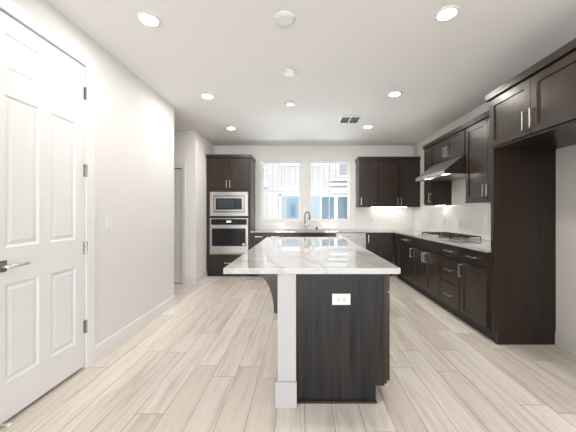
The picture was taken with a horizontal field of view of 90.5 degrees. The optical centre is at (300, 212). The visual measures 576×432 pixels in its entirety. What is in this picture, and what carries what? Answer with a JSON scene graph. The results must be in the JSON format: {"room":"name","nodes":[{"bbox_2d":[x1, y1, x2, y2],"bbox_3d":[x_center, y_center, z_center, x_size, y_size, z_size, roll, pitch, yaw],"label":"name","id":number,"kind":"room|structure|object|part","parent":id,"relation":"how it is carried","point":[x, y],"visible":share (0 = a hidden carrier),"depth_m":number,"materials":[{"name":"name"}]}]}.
{"room":"kitchen","nodes":[
{"label":"kitchen","id":0,"kind":"room"},
{"bbox_2d":[0,0,173,367],"bbox_3d":[-1.820,-0.100,-1.022,0.120,2.740,9.956,0,0,0],"label":"wall","id":1,"kind":"structure","parent":0,"point":[134,124],"depth_m":2.87,"materials":[{"name":"paint"}]},
{"bbox_2d":[0,11,86,422],"bbox_3d":[-1.748,0.027,1.970,0.101,2.430,0.732,0,0,0],"label":"door","id":2,"kind":"structure","parent":1,"relation":"in","point":[43,91],"depth_m":1.92,"materials":[{"name":"white wood"}]},
{"bbox_3d":[-1.759,0.315,1.668,0.010,0.066,0.066,0,0,0],"label":"handle plate","id":3,"kind":"part","parent":2,"relation":"part of","materials":[{"name":"silver metal"}]},
{"bbox_2d":[0,423,12,426],"bbox_3d":[-1.712,1.218,1.640,0.088,0.017,0.018,0,0,0],"label":"door stop","id":4,"kind":"object","parent":2,"relation":"attached to","point":[1,424],"visible":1,"depth_m":1.64,"materials":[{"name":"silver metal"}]},
{"bbox_3d":[-1.727,0.315,1.725,0.058,0.021,0.136,0,0,0],"label":"handle","id":5,"kind":"part","parent":2,"relation":"part of","materials":[{"name":"silver metal"}]},
{"bbox_2d":[0,0,94,367],"bbox_3d":[-1.751,-0.004,1.965,0.018,2.548,0.886,0,0,0],"label":"trim","id":6,"kind":"structure","parent":1,"relation":"attached to","point":[8,6],"depth_m":2.34,"materials":[{"name":"white paint"}]},
{"bbox_2d":[106,217,111,229],"bbox_3d":[-1.755,0.096,2.605,0.010,0.122,0.074,0,0,0],"label":"light switch","id":7,"kind":"object","parent":1,"relation":"attached to","point":[108,219],"visible":1,"depth_m":2.60,"materials":[{"name":"white plastic"}]},
{"bbox_2d":[95,295,175,361],"bbox_3d":[-1.813,1.202,3.189,0.134,0.135,1.562,0,0,0],"label":"baseboard","id":8,"kind":"structure","parent":1,"relation":"attached to","point":[110,343],"depth_m":2.92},
{"bbox_2d":[138,282,141,293],"bbox_3d":[-1.756,0.817,3.105,0.009,0.118,0.074,0,0,0],"label":"wall outlet","id":9,"kind":"object","parent":1,"relation":"attached to","point":[140,283],"visible":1,"depth_m":3.10,"materials":[{"name":"white plastic"}]},
{"bbox_2d":[174,131,197,275],"bbox_3d":[-3.042,-0.100,5.160,2.316,2.740,0.120,0,0,0],"label":"wall","id":10,"kind":"structure","parent":0,"point":[185,142],"depth_m":5.10,"materials":[{"name":"paint"}]},
{"bbox_2d":[174,169,180,282],"bbox_3d":[-2.518,0.230,5.112,0.756,2.045,0.085,0,0,0],"label":"door","id":11,"kind":"structure","parent":10,"relation":"in","point":[177,172],"depth_m":5.12,"materials":[{"name":"white wood"}]},
{"bbox_2d":[174,164,184,283],"bbox_3d":[-2.518,0.200,5.091,0.897,2.141,0.018,0,0,0],"label":"trim","id":12,"kind":"structure","parent":10,"relation":"attached to","point":[182,166],"depth_m":5.08,"materials":[{"name":"white wood"}]},
{"bbox_2d":[198,133,214,276],"bbox_3d":[-1.944,-0.100,5.720,0.120,2.740,1.000,0,0,0],"label":"wall","id":13,"kind":"structure","parent":0,"point":[205,147],"depth_m":5.45,"materials":[{"name":"paint"}]},
{"bbox_2d":[185,271,205,283],"bbox_3d":[-1.970,1.202,5.358,0.199,0.135,0.544,0,0,0],"label":"baseboard","id":14,"kind":"structure","parent":13,"relation":"attached to","point":[188,279],"depth_m":5.09,"materials":[{"name":"white wood"}]},
{"bbox_2d":[278,274,295,380],"bbox_3d":[-0.093,0.832,3.031,0.121,0.876,2.318,0,0,0],"label":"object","id":15,"kind":"structure","parent":0,"point":[286,283],"depth_m":1.87,"materials":[{"name":"paint"}]},
{"bbox_2d":[256,274,277,312],"bbox_3d":[-0.230,0.537,1.952,0.150,0.286,0.045,0,0,0],"label":"corbel","id":16,"kind":"object","parent":15,"relation":"attached to","point":[271,279],"visible":0.78,"depth_m":1.93,"materials":[{"name":"wood"}]},
{"bbox_2d":[0,274,575,431],"bbox_3d":[-0.810,1.320,0.130,6.780,0.100,12.500,0,0,0],"label":"floor","id":17,"kind":"structure","parent":0,"point":[209,362],"depth_m":2.14,"materials":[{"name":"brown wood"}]},
{"bbox_2d":[206,154,255,275],"bbox_3d":[-1.432,0.055,5.915,0.896,2.430,0.597,0,0,0],"label":"oven tower","id":18,"kind":"object","parent":17,"relation":"on","point":[225,172],"visible":0.79,"depth_m":5.67,"materials":[{"name":"brown wood"}]},
{"bbox_3d":[-1.640,-0.778,5.665,0.395,0.593,0.020,0,0,0],"label":"door","id":19,"kind":"part","parent":18,"relation":"part of","materials":[{"name":"brown wood"}]},
{"bbox_3d":[-1.433,0.990,5.665,0.810,0.290,0.020,0,0,0],"label":"drawer","id":20,"kind":"part","parent":18,"relation":"part of","materials":[{"name":"brown wood"}]},
{"bbox_2d":[210,218,248,253],"bbox_3d":[-1.429,0.461,5.880,0.758,0.714,0.590,0,0,0],"label":"wall oven","id":21,"kind":"object","parent":18,"relation":"in","point":[227,235],"visible":0.92,"depth_m":5.64,"materials":[{"name":"silver metal"}]},
{"bbox_3d":[-1.429,0.267,5.611,0.626,0.023,0.052,0,0,0],"label":"handle","id":22,"kind":"part","parent":21,"relation":"part of","materials":[{"name":"silver metal"}]},
{"bbox_3d":[-1.429,0.480,5.635,0.672,0.350,0.003,0,0,0],"label":"door glass","id":23,"kind":"part","parent":21,"relation":"part of","materials":[{"name":"black glass"}]},
{"bbox_3d":[-1.429,0.172,5.655,0.710,0.100,0.021,0,0,0],"label":"control panel","id":24,"kind":"part","parent":21,"relation":"part of","materials":[{"name":"black glass"}]},
{"bbox_2d":[210,192,248,215],"bbox_3d":[-1.429,-0.180,5.874,0.753,0.476,0.462,0,0,0],"label":"microwave","id":25,"kind":"object","parent":18,"relation":"in","point":[221,203],"visible":1,"depth_m":5.65,"materials":[{"name":"metal"}]},
{"bbox_3d":[-1.494,-0.180,5.657,0.391,0.224,0.015,0,0,0],"label":"door glass","id":26,"kind":"part","parent":25,"relation":"part of","materials":[{"name":"black glass"}]},
{"bbox_3d":[-1.429,-0.180,5.654,0.587,0.300,0.023,0,0,0],"label":"door frame","id":27,"kind":"part","parent":25,"relation":"part of","materials":[{"name":"metal"}]},
{"bbox_3d":[-1.232,-0.180,5.657,0.129,0.224,0.015,0,0,0],"label":"control panel","id":28,"kind":"part","parent":25,"relation":"part of","materials":[{"name":"black plastic"}]},
{"bbox_3d":[-1.431,-1.129,5.926,0.894,0.062,0.577,0,0,0],"label":"crown molding","id":29,"kind":"part","parent":18,"relation":"part of","materials":[{"name":"brown wood"}]},
{"bbox_3d":[-1.232,-0.778,5.665,0.410,0.593,0.020,0,0,0],"label":"door","id":30,"kind":"part","parent":18,"relation":"part of","materials":[{"name":"brown wood"}]},
{"bbox_2d":[251,233,283,275],"bbox_3d":[-0.671,0.828,5.912,0.653,0.884,0.609,0,0,0],"label":"base cabinet","id":31,"kind":"object","parent":17,"relation":"on","point":[256,238],"visible":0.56,"depth_m":5.64,"materials":[{"name":"brown wood"}]},
{"bbox_3d":[-0.833,0.848,5.655,0.310,0.595,0.020,0,0,0],"label":"door","id":32,"kind":"part","parent":31,"relation":"part of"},
{"bbox_3d":[-0.833,0.469,5.655,0.310,0.133,0.020,0,0,0],"label":"drawer","id":33,"kind":"part","parent":31,"relation":"part of","materials":[{"name":"brown wood"}]},
{"bbox_3d":[-0.512,0.469,5.655,0.320,0.133,0.020,0,0,0],"label":"drawer","id":34,"kind":"part","parent":31,"relation":"part of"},
{"bbox_2d":[284,233,334,236],"bbox_3d":[0.171,0.828,5.912,1.028,0.884,0.609,0,0,0],"label":"base cabinet","id":35,"kind":"object","parent":17,"relation":"on","point":[285,234],"visible":0.23,"depth_m":5.64,"materials":[{"name":"brown wood"}]},
{"bbox_2d":[250,229,490,251],"bbox_3d":[0.731,0.370,4.505,3.459,0.030,3.431,0,0,0],"label":"countertop","id":36,"kind":"structure","parent":35,"relation":"on","point":[479,245],"depth_m":5.57,"materials":[{"name":"stone"}]},
{"bbox_2d":[304,212,309,229],"bbox_3d":[0.136,0.162,6.048,0.168,0.386,0.068,0,0,34],"label":"faucet","id":37,"kind":"object","parent":36,"relation":"on","point":[305,226],"visible":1,"depth_m":6.06,"materials":[{"name":"silver metal"}]},
{"bbox_2d":[418,232,483,239],"bbox_3d":[2.150,0.331,4.190,0.490,0.046,0.910,0,0,0],"label":"cooktop","id":38,"kind":"object","parent":36,"relation":"in","point":[440,235],"visible":1,"depth_m":4.02,"materials":[{"name":"metal"}]},
{"bbox_2d":[275,274,389,407],"bbox_3d":[0.238,0.832,3.024,0.812,0.876,2.332,0,0,0],"label":"kitchen island","id":39,"kind":"object","parent":17,"relation":"on","point":[343,351],"depth_m":1.91,"materials":[{"name":"brown wood"}]},
{"bbox_2d":[223,237,399,273],"bbox_3d":[0.070,0.374,3.029,1.140,0.038,2.394,0,0,0],"label":"island countertop","id":40,"kind":"structure","parent":39,"relation":"on","point":[272,255],"depth_m":2.18,"materials":[{"name":"stone"}]},
{"bbox_3d":[0.239,1.261,1.905,0.534,0.018,0.014,0,0,0],"label":"shoe molding","id":41,"kind":"part","parent":39,"relation":"part of","materials":[{"name":"brown wood"}]},
{"bbox_2d":[332,294,349,304],"bbox_3d":[0.270,0.578,1.908,0.122,0.074,0.009,0,0,0],"label":"wall outlet","id":42,"kind":"object","parent":39,"relation":"attached to","point":[337,299],"visible":1,"depth_m":1.91,"materials":[{"name":"white plastic"}]},
{"bbox_3d":[0.596,0.469,2.316,0.020,0.133,0.736,0,0,0],"label":"drawer","id":43,"kind":"part","parent":39,"relation":"part of","materials":[{"name":"brown wood"}]},
{"bbox_3d":[0.596,0.848,2.130,0.020,0.595,0.365,0,0,0],"label":"door","id":44,"kind":"part","parent":39,"relation":"part of","materials":[{"name":"brown wood"}]},
{"bbox_2d":[335,233,365,248],"bbox_3d":[0.989,0.830,5.900,0.598,0.880,0.632,0,0,0],"label":"dishwasher","id":45,"kind":"object","parent":17,"relation":"on","point":[358,238],"visible":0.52,"depth_m":5.64,"materials":[{"name":"silver metal"}]},
{"bbox_2d":[366,233,392,275],"bbox_3d":[1.559,0.828,5.912,0.534,0.884,0.609,0,0,0],"label":"base cabinet","id":46,"kind":"object","parent":17,"relation":"on","point":[380,244],"visible":0.57,"depth_m":5.64,"materials":[{"name":"brown wood"}]},
{"bbox_3d":[1.439,0.773,5.655,0.277,0.743,0.020,0,0,0],"label":"door","id":47,"kind":"part","parent":46,"relation":"part of","materials":[{"name":"brown wood"}]},
{"bbox_3d":[1.701,0.773,5.655,0.237,0.743,0.020,0,0,0],"label":"door","id":48,"kind":"part","parent":46,"relation":"part of","materials":[{"name":"brown wood"}]},
{"bbox_2d":[394,233,416,289],"bbox_3d":[2.124,0.828,5.133,0.664,0.884,0.934,0,0,0],"label":"base cabinet","id":49,"kind":"object","parent":17,"relation":"on","point":[403,244],"visible":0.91,"depth_m":5.07,"materials":[{"name":"brown wood"}]},
{"bbox_3d":[1.840,0.469,5.035,0.020,0.133,0.725,0,0,0],"label":"drawer","id":50,"kind":"part","parent":49,"relation":"part of","materials":[{"name":"brown wood"}]},
{"bbox_3d":[1.840,0.848,5.035,0.020,0.595,0.725,0,0,0],"label":"door","id":51,"kind":"part","parent":49,"relation":"part of","materials":[{"name":"brown wood"}]},
{"bbox_2d":[413,237,445,308],"bbox_3d":[2.124,0.828,4.209,0.664,0.884,0.910,0,0,0],"label":"base cabinet","id":52,"kind":"object","parent":17,"relation":"on","point":[426,253],"visible":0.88,"depth_m":4.15,"materials":[{"name":"brown wood"}]},
{"bbox_3d":[1.840,0.848,4.434,0.020,0.595,0.446,0,0,0],"label":"door","id":53,"kind":"part","parent":52,"relation":"part of","materials":[{"name":"brown wood"}]},
{"bbox_3d":[1.840,0.848,3.983,0.020,0.595,0.446,0,0,0],"label":"door","id":54,"kind":"part","parent":52,"relation":"part of","materials":[{"name":"brown wood"}]},
{"bbox_2d":[440,243,465,322],"bbox_3d":[2.124,0.828,3.521,0.664,0.884,0.462,0,0,0],"label":"base cabinet","id":55,"kind":"object","parent":17,"relation":"on","point":[450,257],"visible":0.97,"depth_m":3.49,"materials":[{"name":"brown wood"}]},
{"bbox_3d":[1.840,1.006,3.521,0.020,0.279,0.449,0,0,0],"label":"drawer","id":56,"kind":"part","parent":55,"relation":"part of","materials":[{"name":"brown wood"}]},
{"bbox_3d":[1.840,0.469,3.521,0.020,0.133,0.449,0,0,0],"label":"drawer","id":57,"kind":"part","parent":55,"relation":"part of","materials":[{"name":"brown wood"}]},
{"bbox_3d":[1.840,0.701,3.521,0.020,0.302,0.449,0,0,0],"label":"drawer","id":58,"kind":"part","parent":55,"relation":"part of","materials":[{"name":"brown wood"}]},
{"bbox_2d":[458,247,494,341],"bbox_3d":[2.124,0.828,3.039,0.664,0.884,0.498,0,0,0],"label":"base cabinet","id":59,"kind":"object","parent":17,"relation":"on","point":[475,266],"visible":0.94,"depth_m":2.99,"materials":[{"name":"brown wood"}]},
{"bbox_3d":[1.840,0.469,3.048,0.020,0.133,0.467,0,0,0],"label":"drawer","id":60,"kind":"part","parent":59,"relation":"part of","materials":[{"name":"brown wood"}]},
{"bbox_3d":[1.840,0.848,3.048,0.020,0.595,0.467,0,0,0],"label":"door","id":61,"kind":"part","parent":59,"relation":"part of","materials":[{"name":"brown wood"}]},
{"bbox_2d":[491,147,555,344],"bbox_3d":[2.156,0.087,2.768,0.599,2.365,0.040,0,0,0],"label":"panel","id":62,"kind":"object","parent":17,"relation":"on","point":[523,181],"visible":0.75,"depth_m":2.75,"materials":[{"name":"brown wood"}]},
{"bbox_2d":[47,0,575,145],"bbox_3d":[-0.810,-1.518,0.130,6.780,0.144,12.500,0,0,0],"label":"ceiling","id":63,"kind":"structure","parent":0,"point":[346,57],"depth_m":2.69,"materials":[{"name":"paint"}]},
{"bbox_2d":[135,11,160,26],"bbox_3d":[-1.155,-1.465,2.160,0.176,0.010,0.176,0,0,0],"label":"recessed light","id":64,"kind":"object","parent":63,"relation":"in","point":[146,18],"visible":1,"depth_m":2.14,"materials":[{"name":"white plastic"}]},
{"bbox_2d":[200,93,214,98],"bbox_3d":[-1.175,-1.465,3.580,0.176,0.010,0.176,0,0,0],"label":"recessed light","id":65,"kind":"object","parent":63,"relation":"in","point":[203,95],"visible":1,"depth_m":3.57,"materials":[{"name":"white plastic"}]},
{"bbox_2d":[338,116,361,123],"bbox_3d":[0.765,-1.464,4.490,0.330,0.012,0.360,0,0,0],"label":"ceiling vent","id":66,"kind":"object","parent":63,"relation":"in","point":[343,119],"visible":1,"depth_m":4.48,"materials":[{"name":"white plastic"}]},
{"bbox_2d":[387,91,401,96],"bbox_3d":[1.155,-1.465,3.520,0.176,0.010,0.176,0,0,0],"label":"recessed light","id":67,"kind":"object","parent":63,"relation":"in","point":[393,93],"visible":1,"depth_m":3.50,"materials":[{"name":"white plastic"}]},
{"bbox_2d":[434,5,460,21],"bbox_3d":[1.075,-1.465,2.100,0.176,0.010,0.176,0,0,0],"label":"recessed light","id":68,"kind":"object","parent":63,"relation":"in","point":[446,13],"visible":1,"depth_m":2.09,"materials":[{"name":"white plastic"}]},
{"bbox_2d":[215,146,413,263],"bbox_3d":[0.228,-0.100,6.300,4.464,2.740,0.160,0,0,0],"label":"wall","id":69,"kind":"structure","parent":0,"point":[304,153],"depth_m":6.22,"materials":[{"name":"paint"}]},
{"bbox_2d":[261,160,301,220],"bbox_3d":[-0.429,-0.485,6.300,0.902,1.340,0.070,0,0,0],"label":"window","id":70,"kind":"structure","parent":69,"relation":"in","point":[263,162],"depth_m":6.26,"materials":[{"name":"white plastic"}]},
{"bbox_3d":[-0.429,-0.787,6.318,0.830,0.664,0.026,0,0,0],"label":"sash","id":71,"kind":"part","parent":70,"relation":"part of","materials":[{"name":"white glass"}]},
{"bbox_3d":[-0.429,-0.173,6.290,0.830,0.644,0.026,0,0,0],"label":"sash","id":72,"kind":"part","parent":70,"relation":"part of","materials":[{"name":"white glass"}]},
{"bbox_2d":[309,160,349,220],"bbox_3d":[0.623,-0.485,6.300,0.918,1.340,0.070,0,0,0],"label":"window","id":73,"kind":"structure","parent":69,"relation":"in","point":[329,162],"depth_m":6.28,"materials":[{"name":"white plastic"}]},
{"bbox_3d":[0.623,-0.787,6.318,0.846,0.664,0.026,0,0,0],"label":"sash","id":74,"kind":"part","parent":73,"relation":"part of","materials":[{"name":"white glass"}]},
{"bbox_3d":[0.623,-0.173,6.290,0.846,0.644,0.026,0,0,0],"label":"sash","id":75,"kind":"part","parent":73,"relation":"part of","materials":[{"name":"white glass"}]},
{"bbox_2d":[255,207,412,228],"bbox_3d":[0.726,0.116,6.215,3.448,0.478,0.008,0,0,0],"label":"backsplash","id":76,"kind":"structure","parent":69,"relation":"attached to","point":[383,217],"depth_m":6.21,"materials":[{"name":"tile"}]},
{"bbox_2d":[355,157,377,206],"bbox_3d":[1.385,-0.643,6.024,0.414,1.033,0.385,0,0,0],"label":"upper cabinet","id":77,"kind":"object","parent":69,"relation":"attached to","point":[366,167],"visible":1,"depth_m":5.88,"materials":[{"name":"brown wood"}]},
{"bbox_3d":[1.385,-1.129,6.037,0.414,0.062,0.361,0,0,0],"label":"crown molding","id":78,"kind":"part","parent":77,"relation":"part of","materials":[{"name":"brown wood"}]},
{"bbox_2d":[378,157,419,206],"bbox_3d":[2.025,-0.643,6.024,0.861,1.033,0.385,0,0,0],"label":"upper cabinet","id":79,"kind":"object","parent":69,"relation":"attached to","point":[398,186],"visible":0.9,"depth_m":5.88,"materials":[{"name":"brown wood"}]},
{"bbox_3d":[1.812,-0.611,5.880,0.415,0.943,0.020,0,0,0],"label":"door","id":80,"kind":"part","parent":79,"relation":"part of","materials":[{"name":"brown wood"}]},
{"bbox_3d":[2.025,-1.129,6.037,0.861,0.062,0.361,0,0,0],"label":"crown molding","id":81,"kind":"part","parent":79,"relation":"part of","materials":[{"name":"brown wood"}]},
{"bbox_3d":[2.235,-0.611,5.880,0.420,0.943,0.020,0,0,0],"label":"door","id":82,"kind":"part","parent":79,"relation":"part of","materials":[{"name":"brown wood"}]},
{"bbox_2d":[414,102,575,339],"bbox_3d":[2.520,-0.100,0.190,0.120,2.740,12.380,0,0,0],"label":"wall","id":83,"kind":"structure","parent":0,"point":[565,156],"depth_m":2.68,"materials":[{"name":"paint"}]},
{"bbox_2d":[423,142,451,205],"bbox_3d":[2.275,-0.643,4.792,0.365,1.033,0.307,0,0,0],"label":"upper cabinet","id":84,"kind":"object","parent":83,"relation":"attached to","point":[436,193],"visible":0.65,"depth_m":4.64,"materials":[{"name":"brown wood"}]},
{"bbox_3d":[2.285,-1.129,4.792,0.343,0.062,0.307,0,0,0],"label":"crown molding","id":85,"kind":"part","parent":84,"relation":"part of","materials":[{"name":"brown wood"}]},
{"bbox_3d":[2.140,-0.612,4.792,0.020,0.940,0.288,0,0,0],"label":"door","id":86,"kind":"part","parent":84,"relation":"part of","materials":[{"name":"brown wood"}]},
{"bbox_2d":[416,154,465,180],"bbox_3d":[2.155,-0.642,4.170,0.587,0.255,0.922,0,0,0],"label":"range hood","id":87,"kind":"object","parent":83,"relation":"attached to","point":[453,169],"visible":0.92,"depth_m":3.95,"materials":[{"name":"metal"}]},
{"bbox_3d":[2.157,-0.641,3.711,0.582,0.249,0.003,0,0,0],"label":"panel","id":88,"kind":"part","parent":87,"relation":"part of","materials":[{"name":"silver metal"}]},
{"bbox_2d":[431,124,466,164],"bbox_3d":[2.275,-0.968,4.169,0.365,0.385,0.934,0,0,0],"label":"upper cabinet","id":89,"kind":"object","parent":83,"relation":"attached to","point":[452,144],"visible":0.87,"depth_m":4.08,"materials":[{"name":"brown wood"}]},
{"bbox_3d":[2.140,-0.933,4.399,0.020,0.297,0.454,0,0,0],"label":"door","id":90,"kind":"part","parent":89,"relation":"part of","materials":[{"name":"brown wood"}]},
{"bbox_3d":[2.285,-1.129,4.169,0.343,0.062,0.934,0,0,0],"label":"crown molding","id":91,"kind":"part","parent":89,"relation":"part of","materials":[{"name":"brown wood"}]},
{"bbox_3d":[2.140,-0.933,3.941,0.020,0.297,0.452,0,0,0],"label":"door","id":92,"kind":"part","parent":89,"relation":"part of","materials":[{"name":"brown wood"}]},
{"bbox_2d":[413,178,490,239],"bbox_3d":[2.455,-0.208,4.505,0.008,1.124,3.430,0,0,0],"label":"backsplash","id":93,"kind":"structure","parent":83,"relation":"attached to","point":[461,217],"depth_m":4.43,"materials":[{"name":"tile"}]},
{"bbox_2d":[464,110,490,202],"bbox_3d":[2.275,-0.642,3.245,0.365,1.035,0.910,0,0,0],"label":"upper cabinet","id":94,"kind":"object","parent":83,"relation":"attached to","point":[478,152],"visible":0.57,"depth_m":3.44,"materials":[{"name":"brown wood"}]},
{"bbox_3d":[2.285,-1.129,3.245,0.343,0.062,0.910,0,0,0],"label":"crown molding","id":95,"kind":"part","parent":94,"relation":"part of","materials":[{"name":"brown wood"}]},
{"bbox_3d":[2.140,-0.139,3.245,0.024,0.028,0.910,0,0,0],"label":"light rail","id":96,"kind":"part","parent":94,"relation":"part of","materials":[{"name":"brown wood"}]},
{"bbox_3d":[2.111,-0.262,3.221,0.038,0.147,0.012,0,0,0],"label":"handle","id":97,"kind":"part","parent":94,"relation":"part of","materials":[{"name":"silver metal"}]},
{"bbox_3d":[2.140,-0.620,3.029,0.020,0.925,0.452,0,0,0],"label":"door","id":98,"kind":"part","parent":94,"relation":"part of","materials":[{"name":"brown wood"}]},
{"bbox_2d":[485,38,575,148],"bbox_3d":[2.127,-0.887,2.297,0.659,0.546,1.045,0,0,0],"label":"upper cabinet","id":99,"kind":"object","parent":83,"relation":"attached to","point":[536,108],"visible":1,"depth_m":2.25,"materials":[{"name":"brown wood"}]},
{"bbox_3d":[1.845,-0.859,2.530,0.020,0.447,0.491,0,0,0],"label":"door","id":100,"kind":"part","parent":99,"relation":"part of","materials":[{"name":"brown wood"}]},
{"bbox_3d":[1.816,-0.750,2.320,0.038,0.152,0.012,0,0,0],"label":"handle","id":101,"kind":"part","parent":99,"relation":"part of","materials":[{"name":"silver metal"}]},
{"bbox_3d":[2.136,-1.129,2.297,0.639,0.062,1.045,0,0,0],"label":"crown molding","id":102,"kind":"part","parent":99,"relation":"part of","materials":[{"name":"brown wood"}]},
{"bbox_3d":[1.816,-0.750,2.244,0.038,0.152,0.012,0,0,0],"label":"handle","id":103,"kind":"part","parent":99,"relation":"part of","materials":[{"name":"silver metal"}]},
{"bbox_3d":[1.845,-0.859,2.034,0.020,0.447,0.492,0,0,0],"label":"door","id":104,"kind":"part","parent":99,"relation":"part of","materials":[{"name":"brown wood"}]},
{"bbox_2d":[555,331,575,355],"bbox_3d":[2.453,1.202,-1.627,0.014,0.135,8.745,0,0,0],"label":"baseboard","id":105,"kind":"structure","parent":83,"relation":"attached to","point":[565,342],"depth_m":2.64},
{"label":"outside","id":106,"kind":"structure","parent":0,"visible":0},
{"bbox_3d":[0.000,1.820,16.190,28.000,0.100,19.620,0,0,0],"label":"ground","id":107,"kind":"structure","parent":106,"visible":0},
{"bbox_2d":[264,164,346,218],"bbox_3d":[0.000,-2.230,13.325,18.000,8.000,3.350,0,0,0],"label":"building","id":108,"kind":"structure","parent":107,"relation":"on","point":[272,172],"depth_m":12.00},
{"bbox_2d":[290,205,294,216],"bbox_3d":[-0.340,-0.090,11.936,0.200,0.520,0.008,0,0,0],"label":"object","id":109,"kind":"structure","parent":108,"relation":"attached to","point":[292,207],"depth_m":11.93,"materials":[{"name":"blue glass"}]},
{"bbox_3d":[-0.350,0.580,11.970,0.420,2.380,0.060,0,0,0],"label":"entry door","id":110,"kind":"part","parent":108,"relation":"part of","materials":[{"name":"glass"}]},
{"bbox_3d":[0.580,0.530,11.985,0.440,2.480,0.030,0,0,0],"label":"panel","id":111,"kind":"part","parent":108,"relation":"part of","materials":[{"name":"blue glass"}]},
{"bbox_3d":[1.120,-0.215,11.935,0.520,0.930,0.010,0,0,0],"label":"pane","id":112,"kind":"part","parent":108,"relation":"part of","materials":[{"name":"glass"}]},
{"bbox_3d":[2.200,-1.380,11.825,2.000,0.100,0.350,0,0,0],"label":"balcony rail","id":113,"kind":"part","parent":108,"relation":"part of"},
{"bbox_3d":[2.200,-1.180,11.825,2.000,0.100,0.350,0,0,0],"label":"balcony rail","id":114,"kind":"part","parent":108,"relation":"part of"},
{"bbox_3d":[2.200,-0.980,11.825,2.000,0.100,0.350,0,0,0],"label":"balcony rail","id":115,"kind":"part","parent":108,"relation":"part of","materials":[{"name":"white"}]},
{"bbox_3d":[1.770,-0.215,11.935,0.460,0.930,0.010,0,0,0],"label":"pane","id":116,"kind":"part","parent":108,"relation":"part of","materials":[{"name":"blue glass"}]},
{"bbox_3d":[1.875,-1.930,11.945,0.550,0.700,0.010,0,0,0],"label":"pane","id":117,"kind":"part","parent":108,"relation":"part of","materials":[{"name":"white glass"}]}
]}

